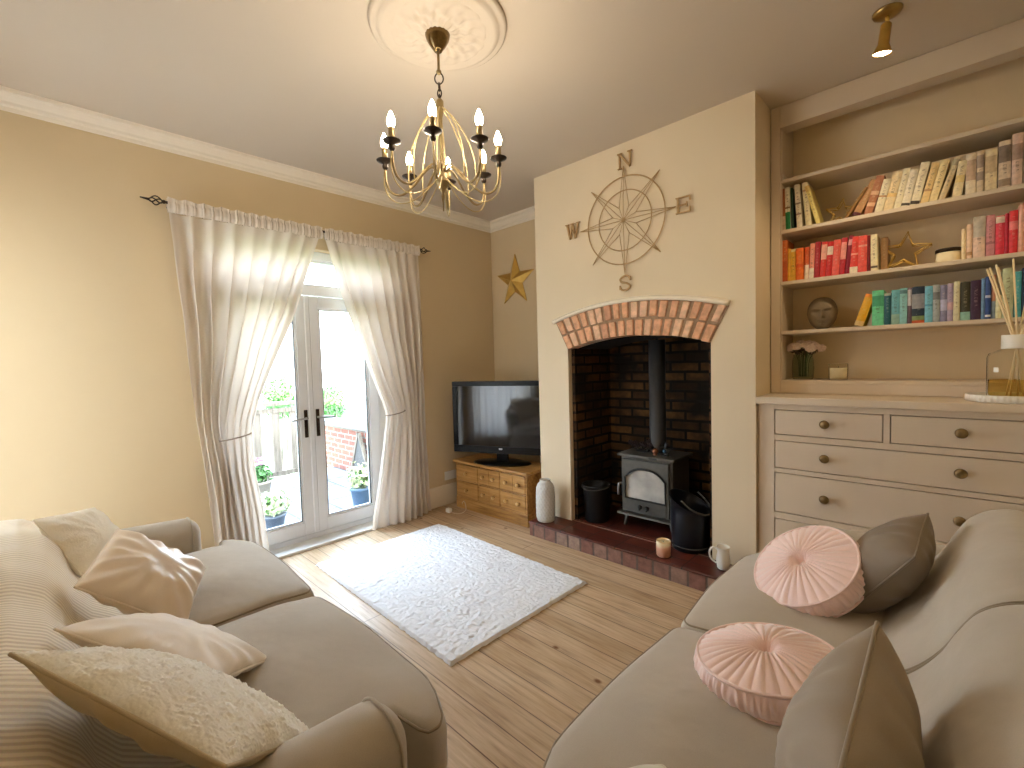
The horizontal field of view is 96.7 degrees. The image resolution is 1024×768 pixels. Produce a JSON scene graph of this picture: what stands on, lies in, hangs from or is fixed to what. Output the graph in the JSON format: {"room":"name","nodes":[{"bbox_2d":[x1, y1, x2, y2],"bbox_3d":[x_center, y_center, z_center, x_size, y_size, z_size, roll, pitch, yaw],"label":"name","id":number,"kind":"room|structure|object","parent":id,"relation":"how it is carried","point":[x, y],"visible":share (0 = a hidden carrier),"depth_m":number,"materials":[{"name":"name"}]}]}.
{"room":"living room","nodes":[
{"label":"living room","id":0,"kind":"room"},
{"bbox_2d":[0,110,496,548],"bbox_3d":[-1.699,-0.120,3.663,0.300,3.020,4.500,1,4,44],"label":"wall","id":1,"kind":"structure","parent":0,"point":[97,409],"depth_m":2.76,"materials":[{"name":"paint"}]},
{"bbox_2d":[0,85,489,232],"bbox_3d":[-1.605,-1.575,3.468,0.066,0.100,4.010,1,4,44],"label":"trim","id":2,"kind":"structure","parent":1,"relation":"attached to","point":[15,101],"depth_m":3.00,"materials":[{"name":"paint"}]},
{"bbox_2d":[140,195,430,253],"bbox_3d":[-1.522,-1.174,3.509,0.139,0.058,2.111,1,4,44],"label":"curtain rod","id":3,"kind":"object","parent":1,"relation":"attached to","point":[146,198],"visible":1,"depth_m":2.79,"materials":[{"name":"brown metal"}]},
{"bbox_2d":[166,196,322,550],"bbox_3d":[-1.777,0.048,3.232,0.961,2.466,0.124,-4,4,-44],"label":"curtain","id":4,"kind":"object","parent":3,"relation":"hanging from","point":[241,279],"visible":0.94,"depth_m":3.11,"materials":[{"name":"fabric"}]},
{"bbox_2d":[323,228,431,529],"bbox_3d":[-1.103,-0.004,3.913,0.118,2.466,0.919,1,4,44],"label":"curtain","id":5,"kind":"object","parent":3,"relation":"hanging from","point":[378,279],"visible":1,"depth_m":3.96,"materials":[{"name":"fabric"}]},
{"bbox_2d":[267,252,390,558],"bbox_3d":[-1.573,0.104,3.628,0.245,2.330,1.380,1,4,44],"label":"door","id":6,"kind":"structure","parent":1,"relation":"in","point":[317,527],"depth_m":3.67,"materials":[{"name":"white plastic"}]},
{"bbox_2d":[202,482,456,549],"bbox_3d":[-1.544,1.170,3.617,0.020,0.200,4.010,1,4,44],"label":"baseboard","id":7,"kind":"structure","parent":1,"relation":"attached to","point":[446,494],"depth_m":4.50,"materials":[{"name":"paint"}]},
{"bbox_2d":[281,502,703,767],"bbox_3d":[-0.078,1.358,2.202,4.140,0.120,4.500,1,4,44],"label":"floor","id":8,"kind":"structure","parent":0,"point":[506,704],"depth_m":2.26,"materials":[{"name":"brown wood"}]},
{"bbox_2d":[121,517,447,767],"bbox_3d":[-1.129,0.954,1.514,2.082,0.812,1.021,1,4,44],"label":"sofa","id":9,"kind":"object","parent":8,"relation":"on","point":[361,702],"visible":0.44,"depth_m":1.33,"materials":[{"name":"fabric"}]},
{"bbox_2d":[32,507,118,577],"bbox_3d":[-1.762,0.674,1.917,0.229,0.330,0.391,-2,3,-11],"label":"cushion","id":10,"kind":"object","parent":9,"relation":"on","point":[81,536],"visible":0.61,"depth_m":1.81,"materials":[{"name":"fabric"}]},
{"bbox_2d":[0,519,195,767],"bbox_3d":[-1.311,0.716,1.302,1.955,0.334,0.545,1,4,44],"label":"throw blanket","id":11,"kind":"object","parent":9,"relation":"on","point":[38,596],"visible":0.44,"depth_m":1.00,"materials":[{"name":"fabric"}]},
{"bbox_2d":[73,528,205,618],"bbox_3d":[-1.309,0.693,1.644,0.283,0.294,0.393,-3,3,-25],"label":"cushion","id":12,"kind":"object","parent":9,"relation":"on","point":[133,573],"visible":0.87,"depth_m":1.56,"materials":[{"name":"fabric"}]},
{"bbox_2d":[7,645,307,767],"bbox_3d":[-0.673,0.659,0.942,0.519,0.403,0.347,-1,3,11],"label":"cushion","id":13,"kind":"object","parent":9,"relation":"on","point":[196,714],"visible":0.96,"depth_m":0.81,"materials":[{"name":"fabric"}]},
{"bbox_2d":[53,613,265,677],"bbox_3d":[-0.910,0.712,1.239,0.436,0.290,0.329,-1,3,4],"label":"cushion","id":14,"kind":"object","parent":9,"relation":"on","point":[225,652],"visible":0.8,"depth_m":1.16,"materials":[{"name":"fabric"}]},
{"bbox_2d":[185,540,313,626],"bbox_3d":[-1.337,0.905,1.980,0.940,0.207,0.630,1,4,44],"label":"seat cushion","id":15,"kind":"object","parent":9,"relation":"on","point":[240,579],"depth_m":1.87,"materials":[{"name":"fabric"}]},
{"bbox_2d":[217,597,447,767],"bbox_3d":[-0.654,0.919,1.318,0.940,0.207,0.630,1,4,44],"label":"seat cushion","id":16,"kind":"object","parent":9,"relation":"on","point":[321,661],"depth_m":1.30,"materials":[{"name":"fabric"}]},
{"bbox_2d":[315,524,586,665],"bbox_3d":[-0.458,1.254,3.037,1.072,0.022,1.579,-4,4,-45],"label":"rug","id":17,"kind":"object","parent":8,"relation":"on","point":[454,592],"visible":1,"depth_m":2.84,"materials":[{"name":"carpet"}]},
{"bbox_2d":[453,453,540,527],"bbox_3d":[-0.091,0.964,4.264,0.960,0.468,0.420,1,4,43],"label":"tv stand","id":18,"kind":"object","parent":8,"relation":"on","point":[508,494],"visible":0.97,"depth_m":4.06,"materials":[{"name":"brown wood"}]},
{"bbox_2d":[452,380,540,466],"bbox_3d":[-0.101,0.352,4.192,0.974,0.758,0.285,-1,3,21],"label":"television","id":19,"kind":"object","parent":18,"relation":"on","point":[502,418],"visible":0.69,"depth_m":4.19,"materials":[{"name":"black"}]},
{"bbox_2d":[529,504,731,591],"bbox_3d":[0.979,1.150,3.407,1.584,0.120,0.798,1,4,44],"label":"hearth","id":20,"kind":"object","parent":8,"relation":"on","point":[632,545],"visible":0.47,"depth_m":3.22,"materials":[{"name":"brick"}]},
{"bbox_2d":[536,478,554,522],"bbox_3d":[0.270,0.932,3.667,0.156,0.337,0.157,-1,3,11],"label":"floor vase","id":21,"kind":"object","parent":20,"relation":"on","point":[545,491],"visible":1,"depth_m":3.61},
{"bbox_2d":[581,480,610,523],"bbox_3d":[0.674,0.944,3.653,0.236,0.292,0.235,1,4,44],"label":"bucket","id":22,"kind":"object","parent":20,"relation":"on","point":[596,493],"visible":1,"depth_m":3.57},
{"bbox_2d":[617,339,692,530],"bbox_3d":[1.067,0.380,3.440,0.454,1.423,0.367,1,4,44],"label":"stove","id":23,"kind":"object","parent":20,"relation":"on","point":[647,478],"visible":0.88,"depth_m":3.40,"materials":[{"name":"black metal"}]},
{"bbox_2d":[656,537,670,557],"bbox_3d":[0.985,1.064,2.960,0.092,0.102,0.092,1,4,44],"label":"candle","id":24,"kind":"object","parent":20,"relation":"on","point":[663,545],"visible":1,"depth_m":2.92,"materials":[{"name":"wax"}]},
{"bbox_2d":[669,489,709,553],"bbox_3d":[1.204,0.917,3.067,0.278,0.372,0.280,1,4,44],"label":"coal scuttle","id":25,"kind":"object","parent":20,"relation":"on","point":[689,514],"visible":0.93,"depth_m":2.99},
{"bbox_2d":[709,544,730,570],"bbox_3d":[1.261,1.047,2.752,0.112,0.141,0.080,-2,3,-6],"label":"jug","id":26,"kind":"object","parent":20,"relation":"on","point":[723,562],"visible":1,"depth_m":2.73,"materials":[{"name":"white ceramic"}]},
{"bbox_2d":[543,509,1023,767],"bbox_3d":[0.905,0.882,1.246,0.982,0.867,1.841,1,4,44],"label":"sofa","id":27,"kind":"object","parent":8,"relation":"on","point":[958,638],"visible":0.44,"depth_m":1.09,"materials":[{"name":"fabric"}]},
{"bbox_2d":[545,628,780,767],"bbox_3d":[0.487,0.899,1.066,0.630,0.207,0.832,1,4,44],"label":"seat cushion","id":28,"kind":"object","parent":27,"relation":"on","point":[658,709],"depth_m":1.08,"materials":[{"name":"fabric"}]},
{"bbox_2d":[694,622,834,725],"bbox_3d":[0.687,0.757,1.219,0.370,0.140,0.372,-1,3,3],"label":"round cushion","id":29,"kind":"object","parent":27,"relation":"on","point":[757,668],"visible":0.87,"depth_m":1.17,"materials":[{"name":"pink fabric"}]},
{"bbox_2d":[681,552,885,647],"bbox_3d":[1.073,0.853,1.670,0.630,0.207,0.832,1,4,44],"label":"seat cushion","id":30,"kind":"object","parent":27,"relation":"on","point":[734,597],"depth_m":1.55,"materials":[{"name":"fabric"}]},
{"bbox_2d":[754,525,864,617],"bbox_3d":[1.079,0.679,1.656,0.336,0.286,0.385,-2,3,-9],"label":"round cushion","id":31,"kind":"object","parent":27,"relation":"on","point":[814,570],"visible":0.93,"depth_m":1.58,"materials":[{"name":"pink fabric"}]},
{"bbox_2d":[775,620,925,767],"bbox_3d":[0.588,0.674,0.792,0.416,0.400,0.212,-4,3,-37],"label":"cushion","id":32,"kind":"object","parent":27,"relation":"on","point":[857,707],"visible":1,"depth_m":0.74,"materials":[{"name":"grey fabric"}]},
{"bbox_2d":[850,513,935,613],"bbox_3d":[1.286,0.621,1.569,0.378,0.327,0.253,-4,4,-40],"label":"cushion","id":33,"kind":"object","parent":27,"relation":"on","point":[897,555],"visible":0.74,"depth_m":1.46,"materials":[{"name":"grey fabric"}]},
{"bbox_2d":[881,509,1023,668],"bbox_3d":[1.366,0.806,1.372,0.498,0.749,0.827,1,4,44],"label":"cushion","id":34,"kind":"object","parent":27,"relation":"on","point":[980,568],"depth_m":1.26,"materials":[{"name":"fabric"}]},
{"bbox_2d":[907,605,1023,767],"bbox_3d":[0.788,0.850,0.780,0.498,0.750,0.827,1,4,44],"label":"cushion","id":35,"kind":"object","parent":27,"relation":"on","point":[969,694],"depth_m":0.82,"materials":[{"name":"fabric"}]},
{"bbox_2d":[758,404,1023,552],"bbox_3d":[2.084,0.655,2.480,1.210,1.095,0.618,1,4,44],"label":"chest","id":36,"kind":"object","parent":8,"relation":"on","point":[850,468],"visible":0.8,"depth_m":2.31,"materials":[{"name":"beige paint"}]},
{"bbox_2d":[756,393,1023,413],"bbox_3d":[1.978,0.094,2.356,1.226,0.042,0.323,1,4,44],"label":"countertop","id":37,"kind":"structure","parent":36,"relation":"on","point":[956,404],"depth_m":2.29,"materials":[{"name":"beige paint"}]},
{"bbox_2d":[771,18,1023,396],"bbox_3d":[2.160,-0.813,2.522,1.220,1.738,0.327,1,4,44],"label":"bookcase","id":38,"kind":"object","parent":37,"relation":"on","point":[965,97],"visible":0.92,"depth_m":2.56,"materials":[{"name":"beige paint"}]},
{"bbox_2d":[782,240,793,281],"bbox_3d":[1.740,-0.763,2.872,0.027,0.255,0.164,1,4,44],"label":"book","id":39,"kind":"object","parent":38,"relation":"on","point":[787,244],"visible":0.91,"depth_m":2.81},
{"bbox_2d":[785,187,790,228],"bbox_3d":[1.741,-1.077,2.842,0.026,0.258,0.164,-1,3,44],"label":"book","id":40,"kind":"object","parent":38,"relation":"on","point":[787,189],"visible":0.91,"depth_m":2.78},
{"bbox_2d":[794,184,805,226],"bbox_3d":[1.785,-1.079,2.810,0.044,0.263,0.164,1,4,44],"label":"book","id":41,"kind":"object","parent":38,"relation":"on","point":[800,215],"visible":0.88,"depth_m":2.75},
{"bbox_2d":[796,247,804,279],"bbox_3d":[1.789,-0.729,2.807,0.040,0.192,0.144,1,4,44],"label":"book","id":42,"kind":"object","parent":38,"relation":"on","point":[800,252],"visible":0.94,"depth_m":2.75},
{"bbox_2d":[787,340,825,378],"bbox_3d":[1.828,-0.156,2.861,0.155,0.247,0.219,-3,3,-30],"label":"flower vase","id":43,"kind":"object","parent":38,"relation":"on","point":[808,347],"visible":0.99,"depth_m":2.84,"materials":[{"name":"clear glass"}]},
{"bbox_2d":[802,182,815,225],"bbox_3d":[1.815,-1.078,2.778,0.052,0.264,0.164,1,4,44],"label":"book","id":44,"kind":"object","parent":38,"relation":"on","point":[809,218],"visible":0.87,"depth_m":2.72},
{"bbox_2d":[805,185,823,223],"bbox_3d":[1.833,-1.065,2.752,0.081,0.240,0.164,1,4,44],"label":"book","id":45,"kind":"object","parent":38,"relation":"on","point":[816,211],"visible":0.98,"depth_m":2.70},
{"bbox_2d":[807,297,837,328],"bbox_3d":[1.893,-0.431,2.779,0.157,0.193,0.158,-2,3,-18],"label":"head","id":46,"kind":"object","parent":38,"relation":"on","point":[822,312],"visible":0.89,"depth_m":2.73},
{"bbox_2d":[832,239,841,275],"bbox_3d":[1.928,-0.735,2.688,0.046,0.207,0.153,1,4,44],"label":"book","id":47,"kind":"object","parent":38,"relation":"on","point":[837,243],"visible":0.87,"depth_m":2.63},
{"bbox_2d":[829,364,847,379],"bbox_3d":[1.938,-0.073,2.705,0.094,0.094,0.094,1,4,44],"label":"glass candle","id":48,"kind":"object","parent":38,"relation":"on","point":[838,373],"visible":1,"depth_m":2.67,"materials":[{"name":"beige wax"}]},
{"bbox_2d":[839,237,848,274],"bbox_3d":[1.949,-0.736,2.662,0.040,0.209,0.155,1,4,44],"label":"book","id":49,"kind":"object","parent":38,"relation":"on","point":[844,247],"visible":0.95,"depth_m":2.61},
{"bbox_2d":[849,236,858,272],"bbox_3d":[1.986,-0.733,2.628,0.036,0.205,0.153,3,6,44],"label":"book","id":50,"kind":"object","parent":38,"relation":"on","point":[855,241],"visible":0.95,"depth_m":2.57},
{"bbox_2d":[854,294,871,325],"bbox_3d":[2.023,-0.419,2.603,0.092,0.182,0.134,1,4,44],"label":"book","id":51,"kind":"object","parent":38,"relation":"on","point":[864,314],"visible":0.98,"depth_m":2.56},
{"bbox_2d":[858,235,867,271],"bbox_3d":[2.014,-0.732,2.603,0.040,0.203,0.152,2,4,44],"label":"book","id":52,"kind":"object","parent":38,"relation":"on","point":[862,248],"visible":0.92,"depth_m":2.55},
{"bbox_2d":[852,179,875,215],"bbox_3d":[2.012,-1.038,2.581,0.117,0.191,0.146,1,4,44],"label":"book","id":53,"kind":"object","parent":38,"relation":"on","point":[860,209],"visible":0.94,"depth_m":2.54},
{"bbox_2d":[864,175,885,213],"bbox_3d":[2.039,-1.043,2.553,0.090,0.202,0.150,1,4,44],"label":"book","id":54,"kind":"object","parent":38,"relation":"on","point":[871,205],"visible":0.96,"depth_m":2.50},
{"bbox_2d":[870,234,880,270],"bbox_3d":[2.049,-0.729,2.568,0.030,0.200,0.150,-1,3,44],"label":"book","id":55,"kind":"object","parent":38,"relation":"on","point":[875,239],"visible":0.94,"depth_m":2.52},
{"bbox_2d":[872,290,886,325],"bbox_3d":[2.066,-0.423,2.562,0.050,0.192,0.144,1,4,44],"label":"book","id":56,"kind":"object","parent":38,"relation":"on","point":[877,296],"visible":0.96,"depth_m":2.51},
{"bbox_2d":[874,179,891,211],"bbox_3d":[2.056,-1.027,2.517,0.073,0.173,0.129,1,4,44],"label":"book","id":57,"kind":"object","parent":38,"relation":"on","point":[880,204],"visible":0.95,"depth_m":2.47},
{"bbox_2d":[881,237,889,268],"bbox_3d":[2.123,-0.726,2.589,0.030,0.188,0.141,1,4,44],"label":"book","id":58,"kind":"object","parent":38,"relation":"on","point":[885,242],"visible":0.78,"depth_m":2.54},
{"bbox_2d":[883,172,902,210],"bbox_3d":[2.095,-1.040,2.498,0.081,0.199,0.146,1,4,44],"label":"book","id":59,"kind":"object","parent":38,"relation":"on","point":[896,178],"visible":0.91,"depth_m":2.44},
{"bbox_2d":[891,290,899,324],"bbox_3d":[2.122,-0.419,2.514,0.034,0.186,0.140,1,4,44],"label":"book","id":60,"kind":"object","parent":38,"relation":"on","point":[895,296],"visible":0.91,"depth_m":2.46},
{"bbox_2d":[893,168,910,208],"bbox_3d":[2.125,-1.044,2.476,0.069,0.206,0.153,1,4,44],"label":"book","id":61,"kind":"object","parent":38,"relation":"on","point":[906,171],"visible":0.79,"depth_m":2.42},
{"bbox_2d":[899,288,907,323],"bbox_3d":[2.144,-0.420,2.489,0.030,0.190,0.143,1,4,44],"label":"book","id":62,"kind":"object","parent":38,"relation":"on","point":[903,291],"visible":0.94,"depth_m":2.44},
{"bbox_2d":[887,231,931,267],"bbox_3d":[2.165,-0.731,2.502,0.075,0.213,0.215,-4,4,-45],"label":"star","id":63,"kind":"object","parent":38,"relation":"on","point":[916,253],"visible":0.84,"depth_m":2.49,"materials":[{"name":"gold metal"}]},
{"bbox_2d":[901,169,918,206],"bbox_3d":[2.138,-1.034,2.443,0.071,0.189,0.140,1,4,44],"label":"book","id":64,"kind":"object","parent":38,"relation":"on","point":[913,175],"visible":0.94,"depth_m":2.39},
{"bbox_2d":[912,286,924,322],"bbox_3d":[2.192,-0.421,2.454,0.050,0.192,0.144,1,4,44],"label":"book","id":65,"kind":"object","parent":38,"relation":"on","point":[918,293],"visible":0.94,"depth_m":2.40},
{"bbox_2d":[910,162,930,204],"bbox_3d":[2.176,-1.047,2.425,0.077,0.215,0.158,1,4,44],"label":"book","id":66,"kind":"object","parent":38,"relation":"on","point":[925,167],"visible":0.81,"depth_m":2.37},
{"bbox_2d":[924,286,932,322],"bbox_3d":[2.215,-0.418,2.418,0.030,0.188,0.141,1,4,44],"label":"book","id":67,"kind":"object","parent":38,"relation":"on","point":[928,289],"visible":0.96,"depth_m":2.37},
{"bbox_2d":[920,162,939,202],"bbox_3d":[2.202,-1.038,2.397,0.073,0.200,0.148,1,4,44],"label":"book","id":68,"kind":"object","parent":38,"relation":"on","point":[935,166],"visible":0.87,"depth_m":2.34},
{"bbox_2d":[933,284,939,321],"bbox_3d":[2.237,-0.420,2.400,0.026,0.192,0.144,1,4,44],"label":"book","id":69,"kind":"object","parent":38,"relation":"on","point":[936,288],"visible":0.98,"depth_m":2.35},
{"bbox_2d":[929,159,949,201],"bbox_3d":[2.223,-1.039,2.368,0.077,0.202,0.150,1,4,44],"label":"book","id":70,"kind":"object","parent":38,"relation":"on","point":[944,168],"visible":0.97,"depth_m":2.32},
{"bbox_2d":[940,284,947,321],"bbox_3d":[2.258,-0.417,2.383,0.026,0.188,0.141,1,4,44],"label":"book","id":71,"kind":"object","parent":38,"relation":"on","point":[943,288],"visible":0.97,"depth_m":2.33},
{"bbox_2d":[935,247,960,261],"bbox_3d":[2.261,-0.662,2.361,0.101,0.076,0.101,1,4,44],"label":"candle","id":72,"kind":"object","parent":38,"relation":"on","point":[950,253],"visible":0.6,"depth_m":2.33,"materials":[{"name":"beige wax"}]},
{"bbox_2d":[938,156,961,199],"bbox_3d":[2.257,-1.040,2.349,0.083,0.204,0.154,1,4,44],"label":"book","id":73,"kind":"object","parent":38,"relation":"on","point":[949,182],"visible":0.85,"depth_m":2.30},
{"bbox_2d":[947,283,953,320],"bbox_3d":[2.276,-0.419,2.365,0.022,0.192,0.144,1,4,44],"label":"book","id":74,"kind":"object","parent":38,"relation":"on","point":[950,290],"visible":0.95,"depth_m":2.31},
{"bbox_2d":[953,281,959,320],"bbox_3d":[2.292,-0.422,2.348,0.022,0.198,0.148,1,4,44],"label":"book","id":75,"kind":"object","parent":38,"relation":"on","point":[956,305],"visible":0.97,"depth_m":2.30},
{"bbox_2d":[952,160,966,196],"bbox_3d":[2.272,-1.024,2.310,0.056,0.175,0.130,1,4,44],"label":"book","id":76,"kind":"object","parent":38,"relation":"on","point":[959,184],"visible":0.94,"depth_m":2.26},
{"bbox_2d":[960,281,970,319],"bbox_3d":[2.317,-0.419,2.330,0.036,0.192,0.144,1,4,44],"label":"book","id":77,"kind":"object","parent":38,"relation":"on","point":[965,287],"visible":0.87,"depth_m":2.28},
{"bbox_2d":[965,153,976,193],"bbox_3d":[2.305,-1.034,2.290,0.036,0.196,0.147,1,4,44],"label":"book","id":78,"kind":"object","parent":38,"relation":"on","point":[970,180],"visible":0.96,"depth_m":2.24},
{"bbox_2d":[970,280,980,319],"bbox_3d":[2.340,-0.419,2.300,0.036,0.194,0.145,1,4,44],"label":"book","id":79,"kind":"object","parent":38,"relation":"on","point":[975,294],"visible":0.95,"depth_m":2.25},
{"bbox_2d":[972,215,985,257],"bbox_3d":[2.337,-0.723,2.281,0.042,0.200,0.150,1,4,44],"label":"book","id":80,"kind":"object","parent":38,"relation":"on","point":[979,223],"visible":0.95,"depth_m":2.23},
{"bbox_2d":[976,150,983,191],"bbox_3d":[2.328,-1.036,2.268,0.024,0.200,0.150,1,4,44],"label":"book","id":81,"kind":"object","parent":38,"relation":"on","point":[980,154],"visible":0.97,"depth_m":2.21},
{"bbox_2d":[984,276,991,318],"bbox_3d":[2.370,-0.424,2.271,0.020,0.205,0.153,1,4,44],"label":"book","id":82,"kind":"object","parent":38,"relation":"on","point":[987,315],"visible":0.91,"depth_m":2.22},
{"bbox_2d":[985,214,994,255],"bbox_3d":[2.367,-0.722,2.258,0.030,0.198,0.148,1,4,44],"label":"book","id":83,"kind":"object","parent":38,"relation":"on","point":[990,219],"visible":0.88,"depth_m":2.21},
{"bbox_2d":[983,148,997,190],"bbox_3d":[2.358,-1.034,2.247,0.042,0.196,0.147,1,4,44],"label":"book","id":84,"kind":"object","parent":38,"relation":"on","point":[990,157],"visible":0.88,"depth_m":2.19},
{"bbox_2d":[994,215,1004,254],"bbox_3d":[2.387,-0.715,2.233,0.030,0.186,0.140,1,4,44],"label":"book","id":85,"kind":"object","parent":38,"relation":"on","point":[999,220],"visible":0.92,"depth_m":2.18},
{"bbox_2d":[997,139,1011,187],"bbox_3d":[2.394,-1.046,2.219,0.040,0.222,0.164,1,4,44],"label":"book","id":86,"kind":"object","parent":38,"relation":"on","point":[1004,147],"visible":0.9,"depth_m":2.16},
{"bbox_2d":[1000,268,1013,317],"bbox_3d":[2.423,-0.439,2.232,0.036,0.236,0.164,1,4,44],"label":"book","id":87,"kind":"object","parent":38,"relation":"on","point":[1006,273],"visible":0.62,"depth_m":2.17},
{"bbox_2d":[1008,210,1017,252],"bbox_3d":[2.416,-0.722,2.201,0.028,0.200,0.150,1,4,44],"label":"book","id":88,"kind":"object","parent":38,"relation":"on","point":[1013,215],"visible":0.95,"depth_m":2.15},
{"bbox_2d":[1010,132,1023,185],"bbox_3d":[2.419,-1.054,2.187,0.034,0.240,0.164,1,4,44],"label":"book","id":89,"kind":"object","parent":38,"relation":"on","point":[1017,139],"visible":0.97,"depth_m":2.13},
{"bbox_2d":[1013,271,1021,316],"bbox_3d":[2.450,-0.429,2.213,0.024,0.216,0.160,1,4,44],"label":"book","id":90,"kind":"object","parent":38,"relation":"on","point":[1018,275],"visible":0.6,"depth_m":2.15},
{"bbox_2d":[1017,204,1023,251],"bbox_3d":[2.439,-0.733,2.188,0.018,0.222,0.164,1,4,44],"label":"book","id":91,"kind":"object","parent":38,"relation":"on","point":[1020,248],"visible":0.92,"depth_m":2.13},
{"bbox_2d":[964,392,1023,403],"bbox_3d":[2.256,0.062,2.064,0.293,0.033,0.292,1,4,44],"label":"round tray","id":92,"kind":"object","parent":37,"relation":"on","point":[999,397],"visible":1,"depth_m":2.04,"materials":[{"name":"white ceramic"}]},
{"bbox_2d":[986,259,1023,395],"bbox_3d":[2.262,-0.247,2.043,0.196,0.627,0.188,1,4,44],"label":"reed diffuser","id":93,"kind":"object","parent":92,"relation":"on","point":[1015,341],"visible":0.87,"depth_m":2.05,"materials":[{"name":"clear glass"}]},
{"bbox_2d":[0,0,1023,220],"bbox_3d":[-0.263,-1.649,2.154,4.420,0.100,4.500,1,4,44],"label":"ceiling","id":94,"kind":"structure","parent":0,"point":[308,85],"depth_m":2.32,"materials":[{"name":"paint"}]},
{"bbox_2d":[367,0,506,72],"bbox_3d":[-0.326,-1.569,2.036,0.609,0.045,0.609,-1,3,19],"label":"ceiling rose","id":95,"kind":"object","parent":94,"relation":"attached to","point":[477,29],"visible":0.79,"depth_m":2.00,"materials":[{"name":"paint"}]},
{"bbox_2d":[376,26,506,216],"bbox_3d":[-0.321,-1.173,2.043,0.546,0.783,0.546,-3,3,-23],"label":"chandelier","id":96,"kind":"object","parent":95,"relation":"hanging from","point":[437,38],"visible":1,"depth_m":2.03,"materials":[{"name":"gold metal"}]},
{"bbox_2d":[872,2,902,57],"bbox_3d":[1.661,-1.560,2.017,0.108,0.172,0.108,1,4,44],"label":"ceiling spotlight","id":97,"kind":"object","parent":94,"relation":"attached to","point":[884,14],"visible":1,"depth_m":2.01,"materials":[{"name":"gold metal"}]},
{"bbox_2d":[491,219,540,462],"bbox_3d":[0.259,-0.283,4.660,1.120,2.900,0.150,1,4,44],"label":"wall","id":98,"kind":"structure","parent":0,"point":[515,327],"depth_m":4.74,"materials":[{"name":"paint"}]},
{"bbox_2d":[490,206,534,232],"bbox_3d":[0.145,-1.675,4.515,1.120,0.100,0.066,1,4,44],"label":"trim","id":99,"kind":"structure","parent":98,"relation":"attached to","point":[527,214],"depth_m":4.65,"materials":[{"name":"paint"}]},
{"bbox_2d":[498,254,533,303],"bbox_3d":[0.012,-1.088,4.682,0.523,0.500,0.075,1,4,44],"label":"star","id":100,"kind":"object","parent":98,"relation":"attached to","point":[515,279],"visible":1,"depth_m":4.66,"materials":[{"name":"gold metal"}]},
{"bbox_2d":[571,335,711,555],"bbox_3d":[1.115,0.349,3.511,1.115,1.500,0.655,1,4,44],"label":"fireplace recess","id":101,"kind":"structure","parent":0,"point":[610,378],"depth_m":3.71,"materials":[{"name":"brick"}]},
{"bbox_2d":[534,90,770,564],"bbox_3d":[1.063,-0.249,3.485,1.670,2.900,0.700,1,4,44],"label":"wall","id":102,"kind":"structure","parent":0,"point":[719,155],"depth_m":2.88,"materials":[{"name":"paint"}]},
{"bbox_2d":[565,149,690,290],"bbox_3d":[0.762,-1.125,3.183,0.974,0.952,0.026,1,4,44],"label":"wall art","id":103,"kind":"object","parent":102,"relation":"attached to","point":[623,219],"visible":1,"depth_m":3.16,"materials":[{"name":"brown metal"}]},
{"bbox_2d":[552,294,729,348],"bbox_3d":[0.850,-0.441,3.239,1.356,0.344,0.128,1,4,44],"label":"brick arch","id":104,"kind":"object","parent":102,"relation":"attached to","point":[688,316],"visible":0.99,"depth_m":3.11,"materials":[{"name":"brick"}]},
{"label":"outside","id":105,"kind":"structure","parent":0,"visible":0},
{"bbox_2d":[252,397,365,477],"bbox_3d":[-23.787,4.040,23.388,53.400,0.200,80.000,1,4,44],"label":"lawn","id":106,"kind":"structure","parent":105,"point":[355,407],"depth_m":37.70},
{"bbox_2d":[261,374,294,476],"bbox_3d":[-6.176,1.853,12.346,0.970,4.259,0.982,1,4,42],"label":"bush","id":107,"kind":"object","parent":106,"relation":"on","point":[278,389],"visible":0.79,"depth_m":12.11,"materials":[{"name":"green plant"}]},
{"bbox_2d":[323,385,346,418],"bbox_3d":[-5.188,1.967,13.368,0.804,3.879,0.802,1,4,44],"label":"bush","id":108,"kind":"object","parent":106,"relation":"on","point":[334,397],"visible":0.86,"depth_m":13.09,"materials":[{"name":"green plant"}]},
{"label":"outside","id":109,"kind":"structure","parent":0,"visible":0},
{"bbox_2d":[270,467,353,524],"bbox_3d":[-4.211,1.594,3.230,2.700,0.300,7.600,1,4,44],"label":"patio","id":110,"kind":"structure","parent":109,"point":[339,495],"depth_m":5.46,"materials":[{"name":"stone"}]},
{"bbox_2d":[255,457,273,498],"bbox_3d":[-2.863,1.071,5.158,0.322,0.484,0.311,1,4,44],"label":"potted plant","id":111,"kind":"object","parent":110,"relation":"on","point":[264,482],"visible":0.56,"depth_m":5.12,"materials":[{"name":"green plant"}]},
{"bbox_2d":[261,488,291,528],"bbox_3d":[-2.172,1.151,4.146,0.332,0.383,0.332,1,4,44],"label":"potted plant","id":112,"kind":"object","parent":110,"relation":"on","point":[273,505],"visible":0.86,"depth_m":4.09,"materials":[{"name":"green plant"}]},
{"bbox_2d":[253,399,326,477],"bbox_3d":[-4.532,1.030,4.056,0.135,1.365,5.800,1,4,44],"label":"balustrade","id":113,"kind":"object","parent":110,"relation":"on","point":[275,417],"visible":0.15,"depth_m":5.66,"materials":[{"name":"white wood"}]},
{"bbox_2d":[325,417,366,470],"bbox_3d":[-1.773,0.998,6.066,3.100,0.880,0.300,1,4,44],"label":"wall","id":114,"kind":"structure","parent":110,"relation":"on","point":[340,433],"depth_m":6.57,"materials":[{"name":"brick"}]},
{"bbox_2d":[345,461,368,505],"bbox_3d":[-1.597,1.055,4.830,0.328,0.476,0.328,1,4,44],"label":"potted plant","id":115,"kind":"object","parent":110,"relation":"on","point":[359,483],"visible":0.88,"depth_m":4.75,"materials":[{"name":"green plant"}]},
{"bbox_2d":[350,432,367,473],"bbox_3d":[-2.013,0.945,6.043,0.583,0.600,0.040,1,4,44],"label":"board","id":116,"kind":"object","parent":110,"relation":"on","point":[359,453],"visible":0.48,"depth_m":6.03,"materials":[{"name":"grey wood"}]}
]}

